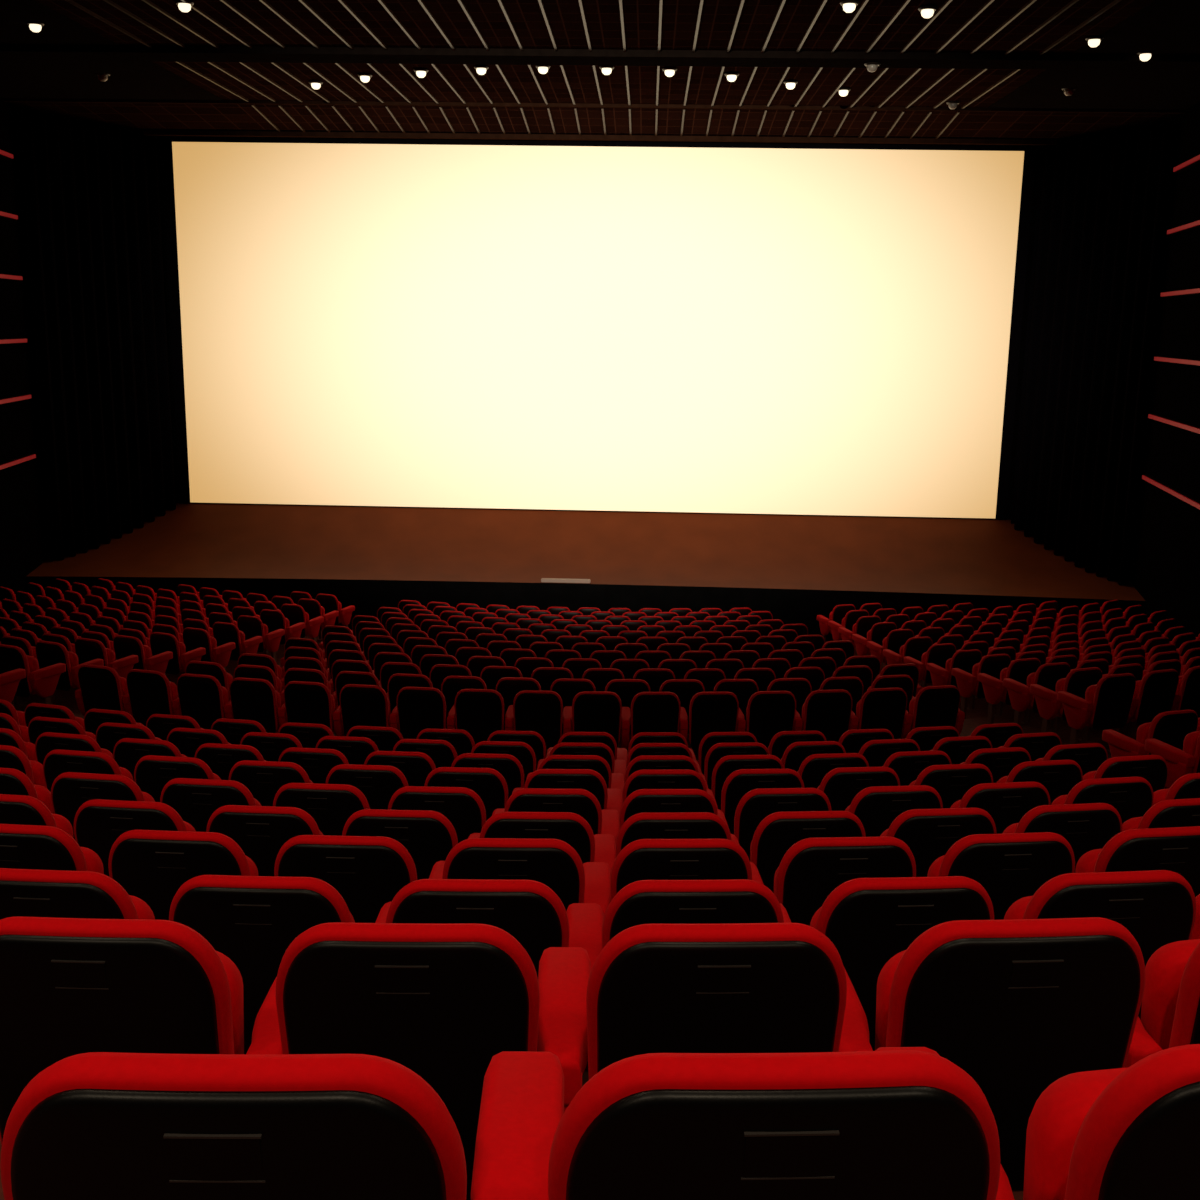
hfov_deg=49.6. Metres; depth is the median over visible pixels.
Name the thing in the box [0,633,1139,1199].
floor
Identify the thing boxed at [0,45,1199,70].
ceiling beam
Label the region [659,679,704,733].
chair
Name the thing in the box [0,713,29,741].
chair
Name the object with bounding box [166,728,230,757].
chair
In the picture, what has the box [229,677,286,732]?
chair
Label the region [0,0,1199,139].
ceiling
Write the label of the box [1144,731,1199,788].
chair
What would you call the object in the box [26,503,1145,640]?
stage
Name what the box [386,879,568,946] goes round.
backrest
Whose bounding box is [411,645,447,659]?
chair back
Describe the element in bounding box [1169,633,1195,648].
chair
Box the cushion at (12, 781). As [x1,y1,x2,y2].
[0,768,37,798]
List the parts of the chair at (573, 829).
number plate, armrest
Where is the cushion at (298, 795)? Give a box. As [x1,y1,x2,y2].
[273,783,369,808]
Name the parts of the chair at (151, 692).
armrest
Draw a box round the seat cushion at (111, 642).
[109,640,114,651]
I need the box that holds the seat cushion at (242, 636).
[239,631,244,641]
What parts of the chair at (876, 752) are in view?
number plate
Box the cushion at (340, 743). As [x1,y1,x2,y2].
[315,736,378,750]
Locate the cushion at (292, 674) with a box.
[284,668,327,687]
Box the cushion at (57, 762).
[43,749,121,787]
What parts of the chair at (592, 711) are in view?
armrest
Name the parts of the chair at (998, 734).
number plate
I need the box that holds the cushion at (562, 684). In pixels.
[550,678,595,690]
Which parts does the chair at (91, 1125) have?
number plate, armrest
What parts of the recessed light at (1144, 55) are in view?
bulb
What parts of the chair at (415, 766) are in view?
number plate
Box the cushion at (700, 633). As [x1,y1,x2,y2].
[693,631,723,636]
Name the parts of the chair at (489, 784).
number plate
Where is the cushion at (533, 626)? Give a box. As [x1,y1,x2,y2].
[528,624,555,628]
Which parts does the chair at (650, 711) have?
armrest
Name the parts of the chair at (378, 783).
number plate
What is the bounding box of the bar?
[541,578,590,582]
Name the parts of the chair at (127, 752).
number plate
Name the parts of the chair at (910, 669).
armrest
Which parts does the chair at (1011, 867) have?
number plate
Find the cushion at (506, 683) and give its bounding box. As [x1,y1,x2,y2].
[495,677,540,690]
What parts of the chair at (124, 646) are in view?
armrest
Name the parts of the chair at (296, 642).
armrest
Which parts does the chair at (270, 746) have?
number plate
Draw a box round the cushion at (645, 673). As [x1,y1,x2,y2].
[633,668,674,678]
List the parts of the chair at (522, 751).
number plate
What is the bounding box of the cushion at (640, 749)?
[627,743,692,765]
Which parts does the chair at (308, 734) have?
number plate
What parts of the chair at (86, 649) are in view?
armrest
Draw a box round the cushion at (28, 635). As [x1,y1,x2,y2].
[10,628,38,643]
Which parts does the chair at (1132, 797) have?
number plate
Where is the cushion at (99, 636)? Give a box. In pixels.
[81,631,110,648]
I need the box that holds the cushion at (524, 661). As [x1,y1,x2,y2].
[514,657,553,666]
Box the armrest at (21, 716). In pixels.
[16,710,25,725]
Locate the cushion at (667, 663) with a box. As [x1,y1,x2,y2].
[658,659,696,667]
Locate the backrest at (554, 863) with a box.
[442,838,584,902]
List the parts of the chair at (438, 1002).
number plate, armrest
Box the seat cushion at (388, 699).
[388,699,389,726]
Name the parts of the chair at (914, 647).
armrest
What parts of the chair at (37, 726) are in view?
number plate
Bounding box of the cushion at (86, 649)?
[75,638,107,665]
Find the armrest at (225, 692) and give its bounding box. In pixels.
[221,686,228,718]
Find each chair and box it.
[0,617,21,633]
[0,626,9,640]
[0,641,28,704]
[0,644,65,704]
[0,668,25,702]
[0,699,25,725]
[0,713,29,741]
[0,728,36,760]
[0,745,45,787]
[0,768,52,813]
[0,794,72,836]
[0,824,103,873]
[0,868,154,919]
[0,916,282,1144]
[0,1051,563,1199]
[1,635,55,704]
[10,628,65,698]
[22,622,49,638]
[24,703,84,729]
[28,717,95,743]
[34,615,59,631]
[35,732,112,764]
[36,640,103,690]
[41,633,75,653]
[43,749,132,813]
[50,626,80,643]
[51,772,154,838]
[60,620,88,635]
[74,799,195,876]
[75,638,138,677]
[75,664,132,715]
[81,631,115,659]
[84,709,143,734]
[88,624,117,640]
[96,722,161,753]
[108,830,257,919]
[113,635,172,673]
[113,738,186,781]
[118,628,152,656]
[123,620,169,679]
[126,669,181,725]
[134,755,220,801]
[146,714,202,740]
[150,632,205,674]
[152,624,183,642]
[160,778,261,831]
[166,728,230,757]
[169,875,390,1053]
[177,673,233,728]
[183,627,235,669]
[186,661,232,700]
[194,743,265,779]
[206,805,322,875]
[211,718,266,744]
[213,622,262,660]
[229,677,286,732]
[229,760,312,805]
[233,653,283,690]
[234,664,284,705]
[240,732,302,761]
[273,783,369,835]
[274,835,444,922]
[276,922,590,1199]
[278,722,333,747]
[278,747,348,783]
[281,638,327,669]
[282,646,330,680]
[284,656,336,735]
[284,668,337,709]
[284,681,343,735]
[315,736,378,764]
[318,625,355,649]
[322,632,363,658]
[325,764,408,809]
[326,640,368,667]
[328,649,373,678]
[331,659,380,691]
[335,671,388,705]
[339,684,398,735]
[342,809,479,879]
[346,726,403,750]
[351,615,379,635]
[355,621,384,643]
[359,628,390,651]
[363,635,396,660]
[364,751,435,785]
[368,643,403,669]
[373,652,411,680]
[380,662,421,692]
[386,617,413,634]
[386,879,603,1086]
[387,673,432,713]
[388,786,503,842]
[391,623,420,642]
[393,739,456,767]
[396,687,455,738]
[397,630,428,648]
[403,637,437,657]
[411,645,447,667]
[416,728,474,755]
[419,654,458,677]
[420,619,448,632]
[424,767,523,820]
[427,625,457,639]
[429,664,471,690]
[435,632,467,648]
[441,675,486,728]
[442,838,610,916]
[445,639,478,656]
[451,753,531,798]
[454,689,513,744]
[455,621,483,633]
[455,647,491,666]
[465,627,495,640]
[467,656,505,676]
[471,741,543,784]
[475,633,507,647]
[479,812,615,870]
[480,666,521,689]
[487,640,520,656]
[487,730,552,769]
[492,622,519,633]
[495,677,547,755]
[500,648,536,666]
[502,628,532,640]
[504,788,619,839]
[513,690,572,749]
[514,657,553,677]
[515,635,547,648]
[524,769,622,817]
[528,624,555,634]
[529,642,563,657]
[531,667,572,690]
[539,755,624,796]
[541,629,571,641]
[545,649,581,666]
[548,1047,1014,1199]
[549,742,626,778]
[550,678,595,732]
[551,619,577,629]
[555,636,587,649]
[558,732,627,767]
[562,658,601,678]
[564,624,592,635]
[571,643,605,657]
[572,691,630,748]
[579,630,609,642]
[582,668,623,690]
[585,620,612,629]
[586,923,872,1078]
[590,650,626,667]
[595,636,627,649]
[601,625,629,635]
[602,879,790,948]
[605,679,650,733]
[610,659,649,678]
[610,839,763,899]
[614,643,648,658]
[616,812,738,856]
[618,631,647,642]
[620,620,646,630]
[620,789,729,830]
[623,769,717,808]
[625,755,708,788]
[627,743,701,772]
[628,732,695,759]
[631,692,687,740]
[633,668,674,691]
[635,651,671,667]
[636,637,667,650]
[637,625,665,636]
[655,631,685,642]
[656,643,690,658]
[658,659,696,678]
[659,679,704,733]
[673,625,701,636]
[676,637,707,650]
[679,651,715,667]
[684,668,725,691]
[689,691,745,749]
[693,631,723,642]
[698,643,732,658]
[698,732,756,774]
[704,742,769,789]
[705,659,743,678]
[709,625,737,635]
[712,755,783,809]
[713,679,758,731]
[716,636,747,649]
[721,769,803,834]
[724,650,759,667]
[731,630,760,642]
[734,668,775,690]
[734,788,831,860]
[740,642,773,658]
[745,624,772,635]
[746,691,802,747]
[750,811,865,892]
[752,658,790,678]
[755,636,786,649]
[767,678,811,717]
[767,731,826,759]
[768,629,797,642]
[768,649,803,667]
[774,836,915,925]
[780,624,807,635]
[781,642,814,657]
[781,741,845,771]
[784,667,824,690]
[793,635,824,649]
[797,753,868,788]
[798,657,835,678]
[802,689,857,741]
[810,876,993,1050]
[811,648,845,668]
[817,767,899,810]
[818,676,862,714]
[822,640,854,658]
[832,665,872,694]
[838,729,893,752]
[843,655,880,682]
[845,785,942,836]
[856,687,911,738]
[858,739,919,766]
[867,675,913,711]
[875,663,922,696]
[875,917,1162,1191]
[880,808,996,876]
[882,750,951,785]
[883,636,932,686]
[904,643,955,683]
[906,726,959,750]
[909,685,964,733]
[909,764,992,807]
[926,649,981,708]
[927,832,1074,919]
[930,736,991,763]
[933,634,963,650]
[950,782,1050,833]
[952,654,1010,718]
[956,641,988,698]
[960,747,1030,782]
[970,723,1022,747]
[978,658,1040,723]
[982,647,1015,705]
[988,638,1019,652]
[997,760,1082,803]
[998,732,1061,760]
[1002,803,1121,872]
[1003,662,1069,731]
[1004,870,1195,1019]
[1011,651,1045,712]
[1015,644,1047,659]
[1019,635,1049,651]
[1023,1044,1199,1199]
[1029,667,1101,741]
[1035,743,1107,774]
[1045,647,1079,663]
[1047,655,1077,719]
[1048,641,1078,656]
[1049,632,1078,649]
[1051,777,1153,823]
[1057,673,1137,752]
[1070,659,1108,727]
[1075,826,1199,896]
[1077,651,1111,665]
[1079,637,1107,653]
[1079,644,1110,660]
[1083,755,1167,791]
[1102,663,1142,735]
[1102,709,1197,756]
[1108,634,1135,649]
[1108,655,1144,722]
[1111,640,1140,656]
[1111,647,1144,664]
[1122,798,1199,830]
[1131,669,1179,724]
[1136,630,1161,645]
[1141,637,1168,652]
[1141,939,1199,1049]
[1142,659,1180,677]
[1144,651,1179,669]
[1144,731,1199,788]
[1145,643,1175,660]
[1152,773,1199,805]
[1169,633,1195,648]
[1176,639,1199,656]
[1176,666,1199,717]
[1179,647,1199,665]
[1180,656,1199,675]
[1190,894,1199,939]
[1196,717,1199,730]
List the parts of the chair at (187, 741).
number plate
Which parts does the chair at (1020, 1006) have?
number plate, armrest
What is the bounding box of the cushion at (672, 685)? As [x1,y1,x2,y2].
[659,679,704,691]
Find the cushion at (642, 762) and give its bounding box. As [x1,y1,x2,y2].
[625,755,698,781]
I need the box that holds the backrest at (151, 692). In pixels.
[126,669,173,714]
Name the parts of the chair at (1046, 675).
armrest, armrest post, armrest post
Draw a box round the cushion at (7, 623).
[0,617,19,628]
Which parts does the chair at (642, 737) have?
armrest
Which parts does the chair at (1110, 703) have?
armrest post, armrest, armrest post, armrest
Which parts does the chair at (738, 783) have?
number plate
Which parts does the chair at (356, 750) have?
number plate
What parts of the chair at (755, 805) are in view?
number plate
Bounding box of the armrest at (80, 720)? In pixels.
[75,717,84,729]
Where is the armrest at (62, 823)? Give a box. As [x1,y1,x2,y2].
[52,814,72,836]
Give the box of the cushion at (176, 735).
[166,728,227,743]
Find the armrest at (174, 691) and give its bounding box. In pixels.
[169,681,177,710]
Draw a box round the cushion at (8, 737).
[0,728,27,757]
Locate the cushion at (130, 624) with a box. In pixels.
[124,620,149,637]
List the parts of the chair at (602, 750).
number plate, armrest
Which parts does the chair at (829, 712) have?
armrest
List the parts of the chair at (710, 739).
number plate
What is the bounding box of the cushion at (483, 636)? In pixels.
[475,633,507,640]
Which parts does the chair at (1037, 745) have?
number plate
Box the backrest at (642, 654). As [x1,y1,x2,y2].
[635,651,671,658]
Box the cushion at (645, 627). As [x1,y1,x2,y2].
[637,625,665,630]
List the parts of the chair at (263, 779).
number plate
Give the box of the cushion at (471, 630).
[465,627,495,633]
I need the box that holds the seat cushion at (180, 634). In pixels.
[179,633,183,642]
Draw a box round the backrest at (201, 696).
[177,673,224,718]
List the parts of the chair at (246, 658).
armrest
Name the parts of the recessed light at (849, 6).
bulb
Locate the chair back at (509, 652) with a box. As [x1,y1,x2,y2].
[500,648,536,656]
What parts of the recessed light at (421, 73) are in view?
bulb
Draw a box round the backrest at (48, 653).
[36,640,72,685]
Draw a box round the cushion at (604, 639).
[595,636,627,642]
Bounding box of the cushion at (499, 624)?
[492,622,519,627]
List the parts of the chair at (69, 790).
number plate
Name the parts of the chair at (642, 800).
number plate, armrest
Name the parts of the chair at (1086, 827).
number plate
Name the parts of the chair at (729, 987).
number plate, armrest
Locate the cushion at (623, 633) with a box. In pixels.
[618,631,647,636]
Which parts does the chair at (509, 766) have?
number plate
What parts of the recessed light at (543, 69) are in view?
bulb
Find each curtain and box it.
[18,116,175,561]
[1011,128,1171,585]
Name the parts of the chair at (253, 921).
number plate, armrest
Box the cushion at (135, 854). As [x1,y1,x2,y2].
[108,830,250,878]
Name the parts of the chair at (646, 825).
number plate, armrest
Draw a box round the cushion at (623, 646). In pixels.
[614,643,648,650]
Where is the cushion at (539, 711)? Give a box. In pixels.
[513,690,562,737]
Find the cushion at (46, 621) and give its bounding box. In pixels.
[35,615,58,626]
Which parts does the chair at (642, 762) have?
number plate, armrest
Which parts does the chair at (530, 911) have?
number plate, armrest, armrest post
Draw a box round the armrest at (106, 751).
[101,748,112,757]
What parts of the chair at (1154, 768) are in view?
number plate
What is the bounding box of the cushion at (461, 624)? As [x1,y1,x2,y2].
[455,621,483,627]
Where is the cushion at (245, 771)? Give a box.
[229,760,309,782]
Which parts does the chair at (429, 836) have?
number plate, armrest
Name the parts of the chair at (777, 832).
number plate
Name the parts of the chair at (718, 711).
armrest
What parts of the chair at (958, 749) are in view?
number plate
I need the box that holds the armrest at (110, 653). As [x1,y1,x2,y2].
[106,648,114,662]
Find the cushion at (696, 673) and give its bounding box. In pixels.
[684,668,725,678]
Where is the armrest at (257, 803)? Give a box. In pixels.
[254,798,261,805]
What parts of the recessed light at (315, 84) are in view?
bulb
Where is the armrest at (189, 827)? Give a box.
[183,821,195,831]
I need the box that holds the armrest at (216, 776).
[213,773,220,779]
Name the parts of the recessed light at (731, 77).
bulb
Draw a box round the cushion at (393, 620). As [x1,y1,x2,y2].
[386,617,413,623]
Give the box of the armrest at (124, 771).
[119,767,132,779]
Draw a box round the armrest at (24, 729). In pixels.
[18,725,29,741]
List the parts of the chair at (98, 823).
number plate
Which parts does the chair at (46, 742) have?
number plate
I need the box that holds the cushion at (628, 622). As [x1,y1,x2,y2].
[620,620,646,624]
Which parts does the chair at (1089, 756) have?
number plate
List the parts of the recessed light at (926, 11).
bulb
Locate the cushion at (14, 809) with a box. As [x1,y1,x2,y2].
[0,794,56,826]
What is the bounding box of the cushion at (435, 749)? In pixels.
[393,739,456,758]
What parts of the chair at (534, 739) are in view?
number plate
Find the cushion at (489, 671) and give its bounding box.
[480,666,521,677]
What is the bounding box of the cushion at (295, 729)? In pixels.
[278,722,333,735]
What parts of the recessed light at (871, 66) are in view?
bulb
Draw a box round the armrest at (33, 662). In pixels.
[27,655,38,694]
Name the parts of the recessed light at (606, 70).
bulb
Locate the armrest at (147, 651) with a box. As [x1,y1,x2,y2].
[143,645,150,658]
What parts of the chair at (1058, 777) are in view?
number plate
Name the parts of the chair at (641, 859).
number plate, armrest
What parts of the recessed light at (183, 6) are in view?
bulb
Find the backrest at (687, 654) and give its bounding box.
[679,651,715,658]
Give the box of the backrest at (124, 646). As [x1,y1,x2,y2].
[113,635,146,669]
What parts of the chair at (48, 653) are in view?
armrest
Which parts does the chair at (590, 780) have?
number plate, armrest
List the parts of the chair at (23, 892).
number plate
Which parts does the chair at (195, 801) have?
number plate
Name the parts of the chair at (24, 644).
armrest post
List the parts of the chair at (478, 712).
armrest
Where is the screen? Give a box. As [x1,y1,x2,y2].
[161,136,1035,519]
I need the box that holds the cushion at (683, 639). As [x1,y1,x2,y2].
[676,637,707,642]
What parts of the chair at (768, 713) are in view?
armrest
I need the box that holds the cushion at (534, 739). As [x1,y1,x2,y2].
[487,730,545,758]
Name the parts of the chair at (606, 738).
armrest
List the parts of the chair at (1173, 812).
number plate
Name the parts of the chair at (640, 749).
armrest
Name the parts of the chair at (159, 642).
armrest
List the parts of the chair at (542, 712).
armrest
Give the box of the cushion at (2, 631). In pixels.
[0,626,7,635]
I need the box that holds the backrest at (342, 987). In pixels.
[276,922,539,1053]
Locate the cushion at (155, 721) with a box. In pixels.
[146,714,200,728]
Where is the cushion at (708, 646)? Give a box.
[698,643,732,650]
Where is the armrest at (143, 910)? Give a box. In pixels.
[129,895,154,919]
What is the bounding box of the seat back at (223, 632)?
[213,622,241,655]
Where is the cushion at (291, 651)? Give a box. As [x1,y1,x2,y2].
[284,646,321,662]
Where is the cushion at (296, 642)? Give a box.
[285,638,319,652]
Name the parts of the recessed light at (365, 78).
bulb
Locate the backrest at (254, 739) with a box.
[240,732,302,747]
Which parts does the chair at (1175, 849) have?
number plate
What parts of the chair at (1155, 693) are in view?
armrest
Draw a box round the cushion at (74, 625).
[61,620,85,630]
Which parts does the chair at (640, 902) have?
number plate, armrest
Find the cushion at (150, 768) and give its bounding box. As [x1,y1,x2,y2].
[134,755,214,782]
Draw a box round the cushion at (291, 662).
[284,656,324,674]
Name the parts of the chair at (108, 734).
number plate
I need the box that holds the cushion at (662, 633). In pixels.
[655,631,685,636]
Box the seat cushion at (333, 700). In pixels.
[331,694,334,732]
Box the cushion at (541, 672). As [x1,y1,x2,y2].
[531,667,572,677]
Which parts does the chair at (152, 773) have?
number plate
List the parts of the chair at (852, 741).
number plate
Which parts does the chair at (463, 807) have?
number plate, armrest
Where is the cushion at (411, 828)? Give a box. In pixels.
[342,809,457,846]
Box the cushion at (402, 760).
[364,751,435,769]
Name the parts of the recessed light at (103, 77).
bulb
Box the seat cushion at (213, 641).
[210,636,216,661]
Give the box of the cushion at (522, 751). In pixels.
[471,741,535,771]
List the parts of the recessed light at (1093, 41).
bulb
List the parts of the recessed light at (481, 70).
bulb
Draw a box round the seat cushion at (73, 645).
[71,643,75,653]
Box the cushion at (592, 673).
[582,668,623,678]
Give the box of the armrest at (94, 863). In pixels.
[80,847,103,873]
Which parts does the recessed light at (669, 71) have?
bulb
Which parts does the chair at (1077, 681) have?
armrest, armrest post, armrest post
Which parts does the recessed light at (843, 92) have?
bulb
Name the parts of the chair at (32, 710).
number plate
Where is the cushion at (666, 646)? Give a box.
[656,643,690,650]
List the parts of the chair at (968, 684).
armrest, armrest post, armrest post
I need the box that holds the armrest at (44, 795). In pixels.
[33,784,52,813]
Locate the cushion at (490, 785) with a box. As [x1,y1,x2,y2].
[424,767,507,808]
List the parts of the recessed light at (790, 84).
bulb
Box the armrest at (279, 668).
[277,665,281,679]
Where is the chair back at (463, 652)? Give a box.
[455,647,491,657]
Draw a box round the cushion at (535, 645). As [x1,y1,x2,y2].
[529,642,563,649]
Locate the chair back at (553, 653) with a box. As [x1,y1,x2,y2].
[545,649,581,657]
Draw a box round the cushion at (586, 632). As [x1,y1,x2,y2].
[579,630,609,635]
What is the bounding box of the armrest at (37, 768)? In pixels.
[29,760,45,787]
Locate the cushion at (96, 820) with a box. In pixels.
[74,799,186,842]
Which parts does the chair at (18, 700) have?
armrest post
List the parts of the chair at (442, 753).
number plate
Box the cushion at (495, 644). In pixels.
[487,640,520,648]
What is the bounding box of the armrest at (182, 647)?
[178,641,185,671]
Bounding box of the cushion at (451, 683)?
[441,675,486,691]
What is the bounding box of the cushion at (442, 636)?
[435,632,467,640]
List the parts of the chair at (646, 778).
number plate, armrest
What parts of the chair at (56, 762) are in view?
number plate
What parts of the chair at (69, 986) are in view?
number plate, armrest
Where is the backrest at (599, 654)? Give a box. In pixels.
[590,650,626,658]
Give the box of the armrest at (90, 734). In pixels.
[85,731,95,740]
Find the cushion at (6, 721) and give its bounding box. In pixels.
[0,713,21,737]
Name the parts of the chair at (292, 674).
armrest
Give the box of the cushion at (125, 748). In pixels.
[113,738,181,758]
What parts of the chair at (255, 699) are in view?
armrest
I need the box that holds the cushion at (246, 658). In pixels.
[238,653,277,676]
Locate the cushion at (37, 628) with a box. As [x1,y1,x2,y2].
[23,622,47,633]
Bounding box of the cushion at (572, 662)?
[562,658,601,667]
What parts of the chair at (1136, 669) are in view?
armrest post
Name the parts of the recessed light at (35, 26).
bulb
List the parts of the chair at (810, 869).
number plate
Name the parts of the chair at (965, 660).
armrest, armrest post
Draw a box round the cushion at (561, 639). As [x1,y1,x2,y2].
[555,636,587,642]
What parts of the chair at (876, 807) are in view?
number plate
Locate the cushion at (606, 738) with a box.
[558,732,616,759]
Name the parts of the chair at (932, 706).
armrest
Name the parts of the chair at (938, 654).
armrest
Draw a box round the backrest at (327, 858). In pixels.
[274,835,416,882]
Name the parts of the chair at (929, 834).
number plate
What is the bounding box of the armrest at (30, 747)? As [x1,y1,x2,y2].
[24,742,36,760]
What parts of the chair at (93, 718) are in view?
number plate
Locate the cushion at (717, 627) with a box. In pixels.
[709,625,737,630]
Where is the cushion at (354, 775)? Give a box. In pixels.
[325,764,408,786]
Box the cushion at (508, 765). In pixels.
[451,753,523,787]
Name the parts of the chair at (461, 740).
number plate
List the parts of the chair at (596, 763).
number plate, armrest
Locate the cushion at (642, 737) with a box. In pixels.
[628,732,687,753]
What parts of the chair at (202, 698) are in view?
armrest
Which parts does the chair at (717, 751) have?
number plate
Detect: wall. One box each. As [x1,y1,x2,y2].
[0,97,50,593]
[156,136,1040,519]
[1126,101,1199,636]
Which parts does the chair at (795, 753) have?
number plate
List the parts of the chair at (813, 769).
number plate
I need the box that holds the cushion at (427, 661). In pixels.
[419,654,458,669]
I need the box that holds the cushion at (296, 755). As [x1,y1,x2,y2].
[278,747,348,763]
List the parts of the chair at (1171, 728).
armrest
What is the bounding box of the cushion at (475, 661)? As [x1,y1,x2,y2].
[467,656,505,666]
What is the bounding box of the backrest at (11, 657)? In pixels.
[0,644,32,692]
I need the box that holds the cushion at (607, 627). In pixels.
[601,625,629,630]
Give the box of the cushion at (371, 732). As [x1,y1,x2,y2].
[346,726,403,739]
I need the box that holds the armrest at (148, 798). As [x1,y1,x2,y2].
[142,792,154,801]
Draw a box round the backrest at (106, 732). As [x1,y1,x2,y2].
[96,722,155,741]
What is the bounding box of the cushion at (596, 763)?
[539,755,611,788]
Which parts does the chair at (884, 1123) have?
number plate, armrest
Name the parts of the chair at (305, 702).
armrest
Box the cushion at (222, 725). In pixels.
[211,718,265,732]
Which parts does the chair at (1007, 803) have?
number plate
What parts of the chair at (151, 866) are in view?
number plate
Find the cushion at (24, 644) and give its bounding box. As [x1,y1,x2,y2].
[2,635,33,656]
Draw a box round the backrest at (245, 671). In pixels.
[234,664,277,690]
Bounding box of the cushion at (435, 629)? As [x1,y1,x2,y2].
[427,625,457,634]
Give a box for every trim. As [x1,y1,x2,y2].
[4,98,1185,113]
[133,130,1057,144]
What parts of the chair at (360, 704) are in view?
armrest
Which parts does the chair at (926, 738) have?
number plate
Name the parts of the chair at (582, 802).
number plate, armrest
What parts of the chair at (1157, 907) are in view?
number plate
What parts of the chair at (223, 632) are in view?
armrest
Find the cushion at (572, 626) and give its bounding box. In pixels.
[564,624,592,629]
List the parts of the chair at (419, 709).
armrest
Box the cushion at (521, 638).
[515,635,547,641]
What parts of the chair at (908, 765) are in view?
number plate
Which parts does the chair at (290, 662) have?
armrest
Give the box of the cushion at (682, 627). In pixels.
[673,625,701,630]
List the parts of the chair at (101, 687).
armrest, armrest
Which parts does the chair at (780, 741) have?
number plate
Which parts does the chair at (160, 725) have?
number plate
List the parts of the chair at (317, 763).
number plate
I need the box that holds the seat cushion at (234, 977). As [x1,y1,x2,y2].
[215,950,243,1053]
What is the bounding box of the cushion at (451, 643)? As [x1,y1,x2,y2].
[445,639,478,648]
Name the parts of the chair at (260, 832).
number plate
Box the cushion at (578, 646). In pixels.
[571,643,605,649]
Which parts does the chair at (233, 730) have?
number plate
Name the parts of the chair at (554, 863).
number plate, armrest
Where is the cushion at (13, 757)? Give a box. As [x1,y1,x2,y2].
[0,745,33,783]
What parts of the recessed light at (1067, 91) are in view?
bulb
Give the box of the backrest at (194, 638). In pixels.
[183,627,212,661]
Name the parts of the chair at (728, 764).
number plate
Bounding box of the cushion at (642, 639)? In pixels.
[636,637,667,642]
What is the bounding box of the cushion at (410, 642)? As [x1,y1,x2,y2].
[403,637,437,650]
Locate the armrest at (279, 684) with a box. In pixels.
[276,677,281,692]
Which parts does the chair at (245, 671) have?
armrest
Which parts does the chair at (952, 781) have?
number plate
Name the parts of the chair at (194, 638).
armrest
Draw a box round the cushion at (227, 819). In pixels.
[206,805,320,834]
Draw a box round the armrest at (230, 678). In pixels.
[226,672,232,685]
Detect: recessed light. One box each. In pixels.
[26,21,43,31]
[96,73,109,81]
[175,0,193,11]
[309,81,322,88]
[358,74,371,82]
[414,68,427,77]
[474,65,488,74]
[536,65,550,73]
[599,66,613,74]
[662,67,676,76]
[724,72,738,81]
[783,80,797,89]
[837,88,850,96]
[840,0,858,12]
[864,62,879,71]
[918,6,936,17]
[946,101,959,108]
[1062,88,1075,95]
[1085,36,1103,46]
[1137,51,1153,60]
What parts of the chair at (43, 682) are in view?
armrest post, armrest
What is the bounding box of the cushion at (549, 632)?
[541,629,571,635]
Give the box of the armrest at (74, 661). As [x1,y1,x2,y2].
[68,651,78,687]
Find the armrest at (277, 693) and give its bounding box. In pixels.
[275,690,280,732]
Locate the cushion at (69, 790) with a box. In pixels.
[51,772,144,813]
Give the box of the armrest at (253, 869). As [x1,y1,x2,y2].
[245,855,257,875]
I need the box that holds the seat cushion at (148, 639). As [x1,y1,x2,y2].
[146,637,150,648]
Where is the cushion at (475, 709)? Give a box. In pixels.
[454,689,503,729]
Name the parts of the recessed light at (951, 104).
bulb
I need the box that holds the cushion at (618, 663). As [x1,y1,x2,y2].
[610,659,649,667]
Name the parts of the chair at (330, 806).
number plate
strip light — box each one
[0,149,13,159]
[0,211,17,220]
[0,273,22,280]
[0,338,26,344]
[0,394,31,404]
[0,453,35,469]
[1142,474,1199,509]
[1148,413,1199,434]
[1154,356,1199,366]
[1160,287,1199,297]
[1167,220,1199,234]
[1173,154,1199,172]
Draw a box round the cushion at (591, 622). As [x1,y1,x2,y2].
[585,620,612,624]
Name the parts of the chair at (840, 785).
number plate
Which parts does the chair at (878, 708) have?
armrest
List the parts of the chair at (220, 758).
number plate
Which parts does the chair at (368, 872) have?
number plate, armrest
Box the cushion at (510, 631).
[502,628,532,634]
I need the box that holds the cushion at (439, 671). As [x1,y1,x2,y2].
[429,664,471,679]
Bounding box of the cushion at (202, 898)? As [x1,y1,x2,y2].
[169,875,352,922]
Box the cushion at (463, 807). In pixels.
[388,786,485,826]
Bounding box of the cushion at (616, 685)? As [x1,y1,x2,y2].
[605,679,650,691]
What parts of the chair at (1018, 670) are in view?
armrest post, armrest, armrest post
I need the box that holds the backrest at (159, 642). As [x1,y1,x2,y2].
[150,632,181,670]
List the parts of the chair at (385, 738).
number plate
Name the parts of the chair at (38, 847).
number plate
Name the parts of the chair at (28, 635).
armrest post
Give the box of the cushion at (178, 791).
[160,778,255,805]
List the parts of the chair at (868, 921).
number plate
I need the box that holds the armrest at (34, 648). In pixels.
[32,646,36,658]
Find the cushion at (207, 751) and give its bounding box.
[194,743,263,760]
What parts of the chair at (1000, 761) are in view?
number plate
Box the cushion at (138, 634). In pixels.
[118,628,146,644]
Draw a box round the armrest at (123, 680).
[120,677,127,709]
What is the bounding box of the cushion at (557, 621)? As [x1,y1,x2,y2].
[551,619,577,623]

